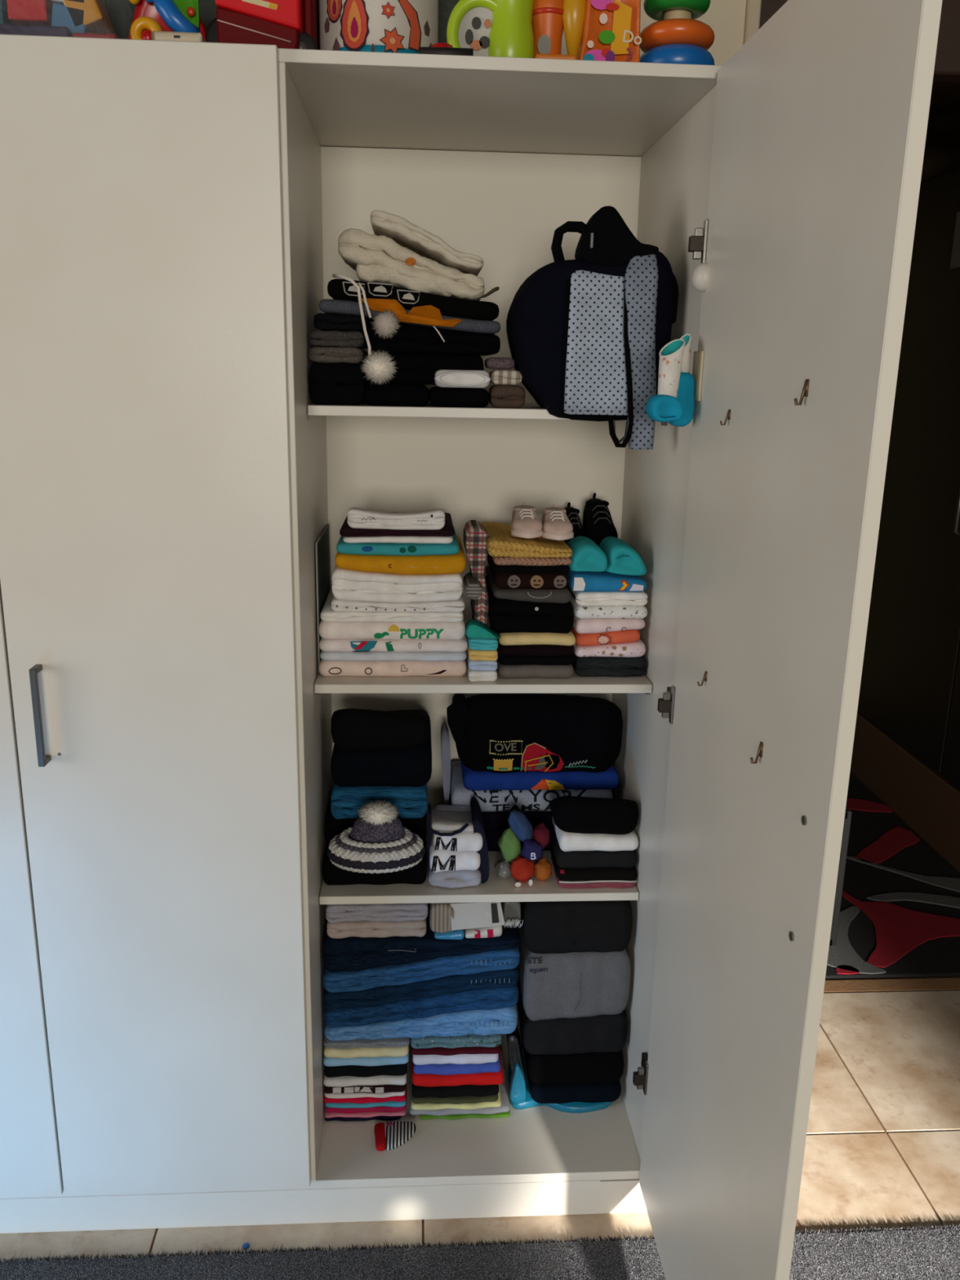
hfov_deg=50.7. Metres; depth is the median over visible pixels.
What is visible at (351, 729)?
jacket
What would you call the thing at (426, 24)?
print
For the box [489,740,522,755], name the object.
print
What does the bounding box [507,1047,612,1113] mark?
plastic bag
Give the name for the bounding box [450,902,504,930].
leaflet
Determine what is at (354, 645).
print
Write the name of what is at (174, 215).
wardrobe
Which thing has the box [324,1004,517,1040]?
jeans
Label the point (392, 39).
print
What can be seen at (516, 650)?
shirt
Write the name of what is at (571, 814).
sweater
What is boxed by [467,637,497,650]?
folded cloth
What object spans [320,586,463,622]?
shirt
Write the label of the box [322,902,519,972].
jeans
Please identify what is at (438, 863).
print
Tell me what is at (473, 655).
folded cloth
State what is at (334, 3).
print
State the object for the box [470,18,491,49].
print
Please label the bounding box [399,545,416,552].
print
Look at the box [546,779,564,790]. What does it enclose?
print
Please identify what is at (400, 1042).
folded cloth
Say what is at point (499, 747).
print
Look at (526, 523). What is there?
shoe
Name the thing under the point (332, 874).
sweater
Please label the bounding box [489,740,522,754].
print
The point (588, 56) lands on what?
print
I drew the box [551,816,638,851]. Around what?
shirt
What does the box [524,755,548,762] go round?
print
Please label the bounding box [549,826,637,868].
shirt
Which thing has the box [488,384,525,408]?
cloth
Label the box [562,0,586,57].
cone
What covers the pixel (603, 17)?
print
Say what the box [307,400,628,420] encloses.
shelf
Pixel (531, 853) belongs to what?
print
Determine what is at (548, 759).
print
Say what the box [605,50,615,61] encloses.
print
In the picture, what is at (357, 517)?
shirt
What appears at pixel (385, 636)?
print
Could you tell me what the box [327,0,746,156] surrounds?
wall
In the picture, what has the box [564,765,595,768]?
print
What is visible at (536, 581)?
print
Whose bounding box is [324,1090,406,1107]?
shirt
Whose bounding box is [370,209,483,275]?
folded knit
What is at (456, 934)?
packet
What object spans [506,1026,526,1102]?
plastic bag
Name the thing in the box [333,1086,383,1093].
print
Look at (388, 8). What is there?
print
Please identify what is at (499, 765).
print
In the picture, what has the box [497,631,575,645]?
shirt
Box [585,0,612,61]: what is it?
print
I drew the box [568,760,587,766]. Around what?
print
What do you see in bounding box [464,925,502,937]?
packet
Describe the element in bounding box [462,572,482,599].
cloth
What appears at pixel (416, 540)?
shirt
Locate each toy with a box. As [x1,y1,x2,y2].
[128,0,206,40]
[446,0,534,57]
[640,0,715,65]
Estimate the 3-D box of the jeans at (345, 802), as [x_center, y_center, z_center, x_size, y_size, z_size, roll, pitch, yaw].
[-0.198,0.283,2.028,0.182,0.062,0.239,0,15,-4]
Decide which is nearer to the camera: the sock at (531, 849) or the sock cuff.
the sock cuff
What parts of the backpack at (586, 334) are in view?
handle, panel trim, panel, strap trim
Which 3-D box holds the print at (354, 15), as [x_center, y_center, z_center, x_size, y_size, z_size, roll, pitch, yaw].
[-0.178,-0.880,1.436,0.043,0.085,0.017,0,15,-4]
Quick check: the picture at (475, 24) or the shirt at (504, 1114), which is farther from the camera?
the shirt at (504, 1114)
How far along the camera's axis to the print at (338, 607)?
1.78 m
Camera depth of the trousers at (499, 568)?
1.77 m
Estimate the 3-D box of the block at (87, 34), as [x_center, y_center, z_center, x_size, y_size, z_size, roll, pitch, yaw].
[-0.527,-0.827,1.409,0.058,0.026,0.065,0,15,-4]
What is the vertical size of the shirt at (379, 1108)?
0.015 m
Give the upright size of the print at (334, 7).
0.064 m
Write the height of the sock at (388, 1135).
0.012 m
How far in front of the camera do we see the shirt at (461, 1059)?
1.96 m
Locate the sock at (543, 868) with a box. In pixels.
[533,857,552,881]
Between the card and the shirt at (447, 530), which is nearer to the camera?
the card
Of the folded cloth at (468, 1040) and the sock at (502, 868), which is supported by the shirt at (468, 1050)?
the folded cloth at (468, 1040)
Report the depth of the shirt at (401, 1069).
1.96 m
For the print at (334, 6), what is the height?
0.058 m
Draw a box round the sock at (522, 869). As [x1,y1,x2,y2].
[509,855,534,887]
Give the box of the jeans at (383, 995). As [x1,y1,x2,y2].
[323,966,519,1010]
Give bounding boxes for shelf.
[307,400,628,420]
[314,635,652,693]
[319,814,639,904]
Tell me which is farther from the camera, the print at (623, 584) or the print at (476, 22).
the print at (623, 584)
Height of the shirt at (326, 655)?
0.016 m
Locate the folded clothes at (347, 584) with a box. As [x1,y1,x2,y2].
[331,565,462,603]
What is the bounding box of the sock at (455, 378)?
[434,369,489,387]
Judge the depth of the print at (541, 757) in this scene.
2.00 m
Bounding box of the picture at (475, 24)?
[458,7,492,56]
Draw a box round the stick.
[418,46,473,55]
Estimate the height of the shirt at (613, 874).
0.027 m
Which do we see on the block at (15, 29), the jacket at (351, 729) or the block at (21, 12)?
the block at (21, 12)
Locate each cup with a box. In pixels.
[532,0,577,59]
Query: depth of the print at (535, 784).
2.02 m
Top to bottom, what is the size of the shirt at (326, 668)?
0.030 m
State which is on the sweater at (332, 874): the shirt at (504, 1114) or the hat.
the hat
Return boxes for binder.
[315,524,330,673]
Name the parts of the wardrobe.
door, handle, door, panel, panel, panel, panel, hinge arm, panel, hinge arm, door, handle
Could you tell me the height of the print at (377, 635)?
0.013 m
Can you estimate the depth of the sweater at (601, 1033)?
1.97 m
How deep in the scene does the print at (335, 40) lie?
1.45 m
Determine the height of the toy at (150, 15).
0.114 m
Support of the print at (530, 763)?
on the sweater at (491, 732)
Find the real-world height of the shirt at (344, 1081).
0.018 m
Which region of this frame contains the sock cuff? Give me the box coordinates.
[434,371,490,386]
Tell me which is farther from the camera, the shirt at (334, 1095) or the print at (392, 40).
the shirt at (334, 1095)
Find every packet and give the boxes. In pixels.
[434,928,464,939]
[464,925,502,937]
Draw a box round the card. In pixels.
[692,351,703,400]
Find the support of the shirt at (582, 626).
on the shirt at (632, 635)
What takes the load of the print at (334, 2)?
on the drum
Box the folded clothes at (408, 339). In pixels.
[368,324,500,355]
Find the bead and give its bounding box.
[242,1242,249,1248]
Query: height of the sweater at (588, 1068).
0.068 m
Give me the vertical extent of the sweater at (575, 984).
0.146 m
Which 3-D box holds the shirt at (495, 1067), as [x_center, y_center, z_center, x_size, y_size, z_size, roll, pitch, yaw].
[-0.050,0.808,2.068,0.169,0.022,0.222,0,15,-4]
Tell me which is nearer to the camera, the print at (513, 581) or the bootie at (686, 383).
the bootie at (686, 383)
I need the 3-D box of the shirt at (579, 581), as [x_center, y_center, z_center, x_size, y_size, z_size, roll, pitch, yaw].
[0.221,-0.156,1.904,0.145,0.086,0.253,0,15,-4]
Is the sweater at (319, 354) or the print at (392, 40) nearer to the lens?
the print at (392, 40)
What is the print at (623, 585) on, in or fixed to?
on the shirt at (579, 581)
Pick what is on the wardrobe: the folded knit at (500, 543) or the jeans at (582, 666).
the jeans at (582, 666)
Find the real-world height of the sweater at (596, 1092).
0.041 m
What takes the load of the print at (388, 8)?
on the drum
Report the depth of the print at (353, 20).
1.43 m
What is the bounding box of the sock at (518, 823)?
[507,810,533,841]
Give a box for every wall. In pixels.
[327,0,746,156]
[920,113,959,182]
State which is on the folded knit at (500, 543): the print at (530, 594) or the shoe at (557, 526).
the shoe at (557, 526)
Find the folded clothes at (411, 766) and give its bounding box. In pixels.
[330,709,431,786]
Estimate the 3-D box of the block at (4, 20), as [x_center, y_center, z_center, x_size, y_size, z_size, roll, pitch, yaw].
[-0.695,-0.890,1.405,0.082,0.080,0.060,0,15,-4]
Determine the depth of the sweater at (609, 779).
2.02 m
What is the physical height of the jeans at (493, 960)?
0.082 m
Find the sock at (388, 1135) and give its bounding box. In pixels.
[373,1120,415,1151]
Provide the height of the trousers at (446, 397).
0.031 m
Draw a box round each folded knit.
[337,228,484,300]
[355,263,451,297]
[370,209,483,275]
[481,521,572,557]
[491,555,572,565]
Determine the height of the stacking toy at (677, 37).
0.145 m
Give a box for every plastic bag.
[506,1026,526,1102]
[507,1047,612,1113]
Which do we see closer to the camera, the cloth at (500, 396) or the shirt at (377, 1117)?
the cloth at (500, 396)
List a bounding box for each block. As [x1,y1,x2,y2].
[0,0,14,24]
[0,24,72,36]
[6,0,53,26]
[51,0,84,4]
[51,3,91,34]
[62,0,114,34]
[71,31,117,38]
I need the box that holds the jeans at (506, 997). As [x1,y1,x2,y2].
[323,982,518,1026]
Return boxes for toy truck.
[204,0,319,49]
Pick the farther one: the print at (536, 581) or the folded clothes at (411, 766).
the folded clothes at (411, 766)
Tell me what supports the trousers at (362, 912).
on the trousers at (340, 930)
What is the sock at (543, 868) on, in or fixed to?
on the wardrobe
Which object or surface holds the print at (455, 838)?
on the socks at (457, 851)
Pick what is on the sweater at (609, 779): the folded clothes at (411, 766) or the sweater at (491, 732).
the sweater at (491, 732)
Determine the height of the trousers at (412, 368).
0.050 m
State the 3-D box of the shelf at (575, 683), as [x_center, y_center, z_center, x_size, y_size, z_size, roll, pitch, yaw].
[-0.002,0.041,1.959,0.597,0.016,0.356,0,15,-4]
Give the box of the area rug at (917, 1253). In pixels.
[0,1220,959,1279]
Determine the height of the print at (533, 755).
0.060 m
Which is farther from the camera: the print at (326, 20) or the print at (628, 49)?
the print at (326, 20)
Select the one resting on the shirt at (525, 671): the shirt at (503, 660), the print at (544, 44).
the shirt at (503, 660)
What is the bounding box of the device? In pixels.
[151,31,205,42]
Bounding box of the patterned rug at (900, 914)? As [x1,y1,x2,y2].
[825,772,959,978]
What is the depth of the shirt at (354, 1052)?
1.94 m
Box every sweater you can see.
[308,346,368,363]
[309,329,368,349]
[321,840,426,884]
[324,782,426,845]
[327,278,498,327]
[446,693,622,773]
[448,788,553,851]
[449,760,612,811]
[460,760,618,791]
[484,575,573,633]
[516,921,631,1021]
[516,978,627,1054]
[520,900,632,953]
[520,1025,621,1103]
[523,1044,624,1084]
[549,795,639,834]
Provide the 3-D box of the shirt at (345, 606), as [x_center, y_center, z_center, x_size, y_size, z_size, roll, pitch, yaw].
[-0.151,-0.090,1.900,0.235,0.020,0.251,0,15,-4]
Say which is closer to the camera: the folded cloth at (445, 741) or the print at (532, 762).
the print at (532, 762)
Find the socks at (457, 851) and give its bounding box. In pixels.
[426,796,488,888]
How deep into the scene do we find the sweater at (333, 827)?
1.94 m
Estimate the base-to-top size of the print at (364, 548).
0.009 m
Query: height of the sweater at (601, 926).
0.105 m
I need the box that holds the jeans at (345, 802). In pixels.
[330,782,426,818]
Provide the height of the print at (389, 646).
0.018 m
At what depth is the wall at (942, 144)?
4.27 m
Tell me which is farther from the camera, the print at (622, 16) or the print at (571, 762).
the print at (571, 762)
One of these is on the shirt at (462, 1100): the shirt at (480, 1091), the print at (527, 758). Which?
the shirt at (480, 1091)
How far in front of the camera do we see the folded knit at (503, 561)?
1.77 m
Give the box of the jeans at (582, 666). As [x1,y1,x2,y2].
[571,653,647,676]
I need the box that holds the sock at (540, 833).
[532,822,550,848]
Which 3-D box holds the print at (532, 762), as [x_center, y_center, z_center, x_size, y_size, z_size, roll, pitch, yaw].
[0.111,0.243,2.006,0.040,0.031,0.008,2,15,2]
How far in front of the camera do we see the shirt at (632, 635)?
1.82 m
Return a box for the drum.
[319,0,438,53]
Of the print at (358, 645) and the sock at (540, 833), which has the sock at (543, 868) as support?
the sock at (540, 833)
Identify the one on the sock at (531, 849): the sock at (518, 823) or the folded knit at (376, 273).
the sock at (518, 823)
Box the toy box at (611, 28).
[577,0,641,62]
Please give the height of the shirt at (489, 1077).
0.030 m
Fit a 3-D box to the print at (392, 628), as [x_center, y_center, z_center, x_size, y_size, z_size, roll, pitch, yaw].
[-0.152,-0.021,1.791,0.020,0.011,0.004,2,15,2]
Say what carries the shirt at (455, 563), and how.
on the folded clothes at (347, 584)
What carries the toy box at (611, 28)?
on the wardrobe
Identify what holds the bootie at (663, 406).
hanging from the wardrobe
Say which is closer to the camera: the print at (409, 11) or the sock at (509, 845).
the print at (409, 11)
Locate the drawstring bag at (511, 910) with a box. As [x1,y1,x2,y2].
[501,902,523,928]
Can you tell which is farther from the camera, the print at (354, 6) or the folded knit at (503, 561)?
the folded knit at (503, 561)
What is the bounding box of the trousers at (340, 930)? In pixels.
[326,918,426,938]
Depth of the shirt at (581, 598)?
1.80 m
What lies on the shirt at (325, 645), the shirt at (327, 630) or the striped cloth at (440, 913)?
the shirt at (327, 630)
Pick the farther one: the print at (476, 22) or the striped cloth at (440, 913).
the striped cloth at (440, 913)
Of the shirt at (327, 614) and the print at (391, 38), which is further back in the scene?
the shirt at (327, 614)
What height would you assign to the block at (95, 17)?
0.079 m
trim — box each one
[742,0,761,44]
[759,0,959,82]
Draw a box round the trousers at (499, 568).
[488,553,569,573]
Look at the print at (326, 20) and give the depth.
1.46 m
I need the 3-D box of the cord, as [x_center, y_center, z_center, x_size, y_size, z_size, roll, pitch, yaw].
[-0.149,-0.491,1.609,0.182,0.173,0.068,2,15,4]
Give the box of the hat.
[327,799,425,873]
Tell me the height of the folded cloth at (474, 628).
0.025 m
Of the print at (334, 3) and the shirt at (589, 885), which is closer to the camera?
the print at (334, 3)
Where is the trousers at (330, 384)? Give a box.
[308,362,370,405]
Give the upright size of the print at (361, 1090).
0.011 m
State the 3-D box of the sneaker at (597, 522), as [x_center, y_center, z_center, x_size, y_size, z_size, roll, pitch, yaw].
[0.233,-0.222,1.972,0.063,0.112,0.155,0,15,-4]
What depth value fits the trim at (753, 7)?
1.92 m
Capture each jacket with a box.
[313,313,371,334]
[330,708,429,751]
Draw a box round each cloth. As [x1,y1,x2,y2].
[323,1035,409,1048]
[410,1034,501,1048]
[429,902,454,933]
[440,721,450,804]
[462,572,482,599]
[465,618,500,638]
[466,654,497,671]
[466,664,497,681]
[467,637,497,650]
[467,644,497,661]
[480,286,499,297]
[484,357,515,369]
[488,369,522,384]
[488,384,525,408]
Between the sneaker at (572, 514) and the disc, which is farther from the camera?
the sneaker at (572, 514)
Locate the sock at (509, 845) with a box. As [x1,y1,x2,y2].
[497,826,521,862]
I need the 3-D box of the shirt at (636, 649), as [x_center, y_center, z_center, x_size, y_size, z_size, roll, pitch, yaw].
[0.229,-0.011,1.945,0.129,0.027,0.252,0,15,-4]
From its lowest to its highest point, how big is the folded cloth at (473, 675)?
0.020 m
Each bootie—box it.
[645,338,685,422]
[667,333,694,426]
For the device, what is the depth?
1.35 m
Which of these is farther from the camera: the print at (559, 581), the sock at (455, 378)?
the print at (559, 581)
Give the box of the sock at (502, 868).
[494,858,511,879]
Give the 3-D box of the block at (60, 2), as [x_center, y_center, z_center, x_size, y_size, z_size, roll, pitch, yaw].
[-0.559,-0.901,1.395,0.052,0.061,0.050,0,15,-4]
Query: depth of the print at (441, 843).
1.89 m
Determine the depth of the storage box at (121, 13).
1.58 m
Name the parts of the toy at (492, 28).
ring handle, pot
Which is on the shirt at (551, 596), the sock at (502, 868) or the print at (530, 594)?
the print at (530, 594)
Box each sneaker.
[563,502,585,543]
[582,493,617,546]
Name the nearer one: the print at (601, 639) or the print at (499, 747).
the print at (601, 639)
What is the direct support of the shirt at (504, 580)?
on the shirt at (551, 596)
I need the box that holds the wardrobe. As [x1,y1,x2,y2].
[0,0,942,1279]
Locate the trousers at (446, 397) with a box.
[428,386,488,407]
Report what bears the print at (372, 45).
attached to the drum
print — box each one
[324,17,329,32]
[326,0,342,22]
[328,0,341,20]
[330,0,337,16]
[332,0,336,14]
[333,37,339,50]
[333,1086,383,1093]
[335,604,425,610]
[339,0,369,51]
[342,0,366,48]
[347,0,361,41]
[350,17,358,38]
[350,640,377,650]
[354,640,368,649]
[358,1087,373,1093]
[361,546,373,551]
[370,43,374,52]
[373,631,389,639]
[379,26,404,53]
[381,1,395,18]
[381,28,403,53]
[382,2,394,17]
[382,633,399,639]
[385,641,394,651]
[388,624,399,631]
[389,37,395,44]
[397,0,421,51]
[399,0,420,49]
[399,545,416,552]
[423,21,430,36]
[431,855,454,871]
[434,836,455,851]
[455,838,457,851]
[465,17,489,48]
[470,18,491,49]
[486,766,523,770]
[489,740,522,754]
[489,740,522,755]
[493,760,512,770]
[494,742,516,751]
[507,575,520,587]
[520,742,546,770]
[521,743,564,772]
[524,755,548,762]
[526,756,546,769]
[527,591,551,598]
[528,761,547,766]
[530,575,543,588]
[530,778,549,790]
[530,853,536,859]
[537,35,551,53]
[544,755,553,771]
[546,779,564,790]
[553,575,566,588]
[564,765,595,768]
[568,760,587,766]
[582,53,594,60]
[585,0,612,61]
[586,13,607,48]
[596,633,611,644]
[597,635,608,644]
[598,30,615,44]
[601,3,619,57]
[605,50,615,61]
[610,0,631,54]
[617,580,629,591]
[619,581,627,590]
[626,47,633,62]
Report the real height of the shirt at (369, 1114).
0.008 m
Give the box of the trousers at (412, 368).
[368,352,484,385]
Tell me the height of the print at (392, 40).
0.009 m
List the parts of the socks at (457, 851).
collar trim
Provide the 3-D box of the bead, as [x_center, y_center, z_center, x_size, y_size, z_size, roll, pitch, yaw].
[-0.416,1.077,1.804,0.014,0.005,0.013,0,15,-4]
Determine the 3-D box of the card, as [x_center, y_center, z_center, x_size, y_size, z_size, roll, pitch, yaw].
[0.317,-0.385,1.479,0.003,0.070,0.046,0,15,-4]
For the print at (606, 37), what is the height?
0.017 m
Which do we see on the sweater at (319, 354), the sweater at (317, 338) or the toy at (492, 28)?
the sweater at (317, 338)
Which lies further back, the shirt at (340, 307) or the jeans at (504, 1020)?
the jeans at (504, 1020)
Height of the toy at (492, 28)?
0.146 m
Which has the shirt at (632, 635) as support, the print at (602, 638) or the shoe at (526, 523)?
the print at (602, 638)
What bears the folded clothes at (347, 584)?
on the shirt at (345, 606)
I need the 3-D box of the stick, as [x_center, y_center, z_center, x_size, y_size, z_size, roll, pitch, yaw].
[-0.048,-0.811,1.403,0.076,0.016,0.018,0,15,-4]
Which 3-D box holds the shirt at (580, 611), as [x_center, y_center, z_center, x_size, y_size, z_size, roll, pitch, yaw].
[0.228,-0.079,1.926,0.131,0.024,0.252,0,15,-4]
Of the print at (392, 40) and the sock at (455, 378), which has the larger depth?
the sock at (455, 378)
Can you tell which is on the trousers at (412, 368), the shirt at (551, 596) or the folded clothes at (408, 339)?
the folded clothes at (408, 339)
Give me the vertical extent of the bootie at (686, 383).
0.133 m
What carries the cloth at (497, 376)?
on the cloth at (500, 396)
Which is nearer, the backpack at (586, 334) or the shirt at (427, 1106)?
the backpack at (586, 334)
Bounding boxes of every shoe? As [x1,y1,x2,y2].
[511,502,542,538]
[541,504,573,540]
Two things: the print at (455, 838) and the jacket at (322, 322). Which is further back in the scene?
the print at (455, 838)
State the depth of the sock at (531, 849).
1.92 m
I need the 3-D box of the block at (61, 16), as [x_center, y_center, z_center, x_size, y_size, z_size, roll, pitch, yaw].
[-0.563,-0.856,1.407,0.049,0.045,0.050,0,15,-4]
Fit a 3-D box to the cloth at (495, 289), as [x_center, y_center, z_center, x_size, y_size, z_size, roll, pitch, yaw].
[0.017,-0.567,1.654,0.029,0.018,0.015,0,15,-4]
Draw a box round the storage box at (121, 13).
[102,0,459,43]
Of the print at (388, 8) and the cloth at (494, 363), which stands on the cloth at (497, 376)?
the cloth at (494, 363)
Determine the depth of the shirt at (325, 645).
1.80 m
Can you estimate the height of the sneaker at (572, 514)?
0.092 m
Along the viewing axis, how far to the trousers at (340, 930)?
1.89 m
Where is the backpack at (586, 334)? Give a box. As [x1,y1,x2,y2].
[506,205,678,449]
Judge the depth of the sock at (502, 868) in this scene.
1.94 m
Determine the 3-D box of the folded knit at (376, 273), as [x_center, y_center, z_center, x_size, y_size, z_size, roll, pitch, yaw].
[-0.125,-0.608,1.728,0.159,0.056,0.228,0,15,-4]
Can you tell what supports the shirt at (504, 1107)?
on the shirt at (504, 1114)
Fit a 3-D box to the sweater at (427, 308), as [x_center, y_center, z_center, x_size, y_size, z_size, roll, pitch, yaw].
[-0.114,-0.572,1.748,0.277,0.071,0.268,0,15,-4]
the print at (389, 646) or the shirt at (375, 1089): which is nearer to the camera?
the print at (389, 646)
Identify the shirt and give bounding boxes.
[319,298,500,334]
[319,616,465,639]
[319,634,467,652]
[319,658,466,676]
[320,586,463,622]
[320,650,466,661]
[323,1051,408,1066]
[323,1073,406,1087]
[324,1044,408,1057]
[324,1062,407,1077]
[324,1071,407,1113]
[324,1083,406,1103]
[324,1084,405,1093]
[324,1090,404,1098]
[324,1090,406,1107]
[324,1109,405,1118]
[324,1115,401,1121]
[331,592,464,612]
[334,534,466,574]
[336,527,458,555]
[339,511,454,537]
[342,536,453,543]
[346,506,444,529]
[409,1043,509,1115]
[411,1044,500,1055]
[411,1053,501,1110]
[411,1066,498,1097]
[411,1093,497,1104]
[412,1052,503,1086]
[413,1053,498,1065]
[413,1053,500,1075]
[419,1110,510,1119]
[462,520,490,626]
[485,565,571,603]
[487,554,568,589]
[488,619,574,656]
[489,626,573,665]
[496,658,573,678]
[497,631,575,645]
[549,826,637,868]
[550,844,636,883]
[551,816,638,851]
[551,856,635,888]
[566,536,646,591]
[566,585,648,605]
[568,596,647,618]
[571,626,639,645]
[572,638,645,657]
[573,614,644,634]
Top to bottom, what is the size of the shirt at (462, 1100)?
0.013 m
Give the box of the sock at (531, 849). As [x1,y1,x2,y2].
[520,839,543,860]
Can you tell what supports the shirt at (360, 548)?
on the shirt at (455, 563)
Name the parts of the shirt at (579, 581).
padded cap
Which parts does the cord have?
cord, cord, cord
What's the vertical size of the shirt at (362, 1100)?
0.011 m
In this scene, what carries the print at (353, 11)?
on the drum
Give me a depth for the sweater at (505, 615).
1.80 m
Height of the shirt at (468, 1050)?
0.013 m
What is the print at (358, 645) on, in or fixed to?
on the shirt at (325, 645)
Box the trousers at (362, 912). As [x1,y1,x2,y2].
[325,902,427,923]
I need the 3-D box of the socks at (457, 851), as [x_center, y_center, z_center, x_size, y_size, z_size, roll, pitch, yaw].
[-0.043,0.386,1.958,0.117,0.133,0.149,0,15,-4]
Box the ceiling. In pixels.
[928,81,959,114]
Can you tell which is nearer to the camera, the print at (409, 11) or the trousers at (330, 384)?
the print at (409, 11)
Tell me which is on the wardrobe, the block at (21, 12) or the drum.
the drum
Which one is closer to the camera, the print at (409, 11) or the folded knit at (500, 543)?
the print at (409, 11)
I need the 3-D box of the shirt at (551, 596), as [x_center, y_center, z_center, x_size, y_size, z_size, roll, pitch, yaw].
[0.086,-0.106,1.901,0.137,0.025,0.252,0,15,-4]
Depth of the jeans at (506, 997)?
1.94 m
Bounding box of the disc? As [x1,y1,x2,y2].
[431,42,453,47]
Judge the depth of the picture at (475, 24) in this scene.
1.45 m
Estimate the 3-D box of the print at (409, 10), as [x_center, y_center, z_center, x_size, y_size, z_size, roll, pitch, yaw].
[-0.100,-0.878,1.445,0.035,0.061,0.002,-9,18,-34]
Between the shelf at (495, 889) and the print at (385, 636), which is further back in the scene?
the shelf at (495, 889)
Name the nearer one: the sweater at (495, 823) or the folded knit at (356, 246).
the folded knit at (356, 246)
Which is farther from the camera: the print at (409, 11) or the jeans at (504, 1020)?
the jeans at (504, 1020)
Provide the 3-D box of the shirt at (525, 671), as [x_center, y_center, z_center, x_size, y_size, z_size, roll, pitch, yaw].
[0.094,0.028,1.935,0.136,0.024,0.252,0,15,-4]
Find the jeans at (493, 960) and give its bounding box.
[323,947,519,992]
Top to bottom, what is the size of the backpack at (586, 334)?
0.363 m
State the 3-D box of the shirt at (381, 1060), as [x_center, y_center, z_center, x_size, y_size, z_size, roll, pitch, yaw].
[-0.225,0.785,2.051,0.163,0.019,0.222,0,15,-4]
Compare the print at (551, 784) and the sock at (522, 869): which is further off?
the print at (551, 784)
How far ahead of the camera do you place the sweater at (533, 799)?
2.03 m
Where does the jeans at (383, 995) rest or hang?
on the jeans at (506, 997)
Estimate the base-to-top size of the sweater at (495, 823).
0.088 m
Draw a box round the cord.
[332,274,444,385]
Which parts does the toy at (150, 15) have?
knob, panel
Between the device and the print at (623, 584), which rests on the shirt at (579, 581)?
the print at (623, 584)
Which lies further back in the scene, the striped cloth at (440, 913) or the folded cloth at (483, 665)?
the striped cloth at (440, 913)
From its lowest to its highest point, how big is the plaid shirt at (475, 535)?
0.263 m
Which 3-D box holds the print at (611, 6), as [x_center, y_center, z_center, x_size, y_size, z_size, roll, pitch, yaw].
[0.184,-0.862,1.434,0.023,0.069,0.001,0,15,-4]

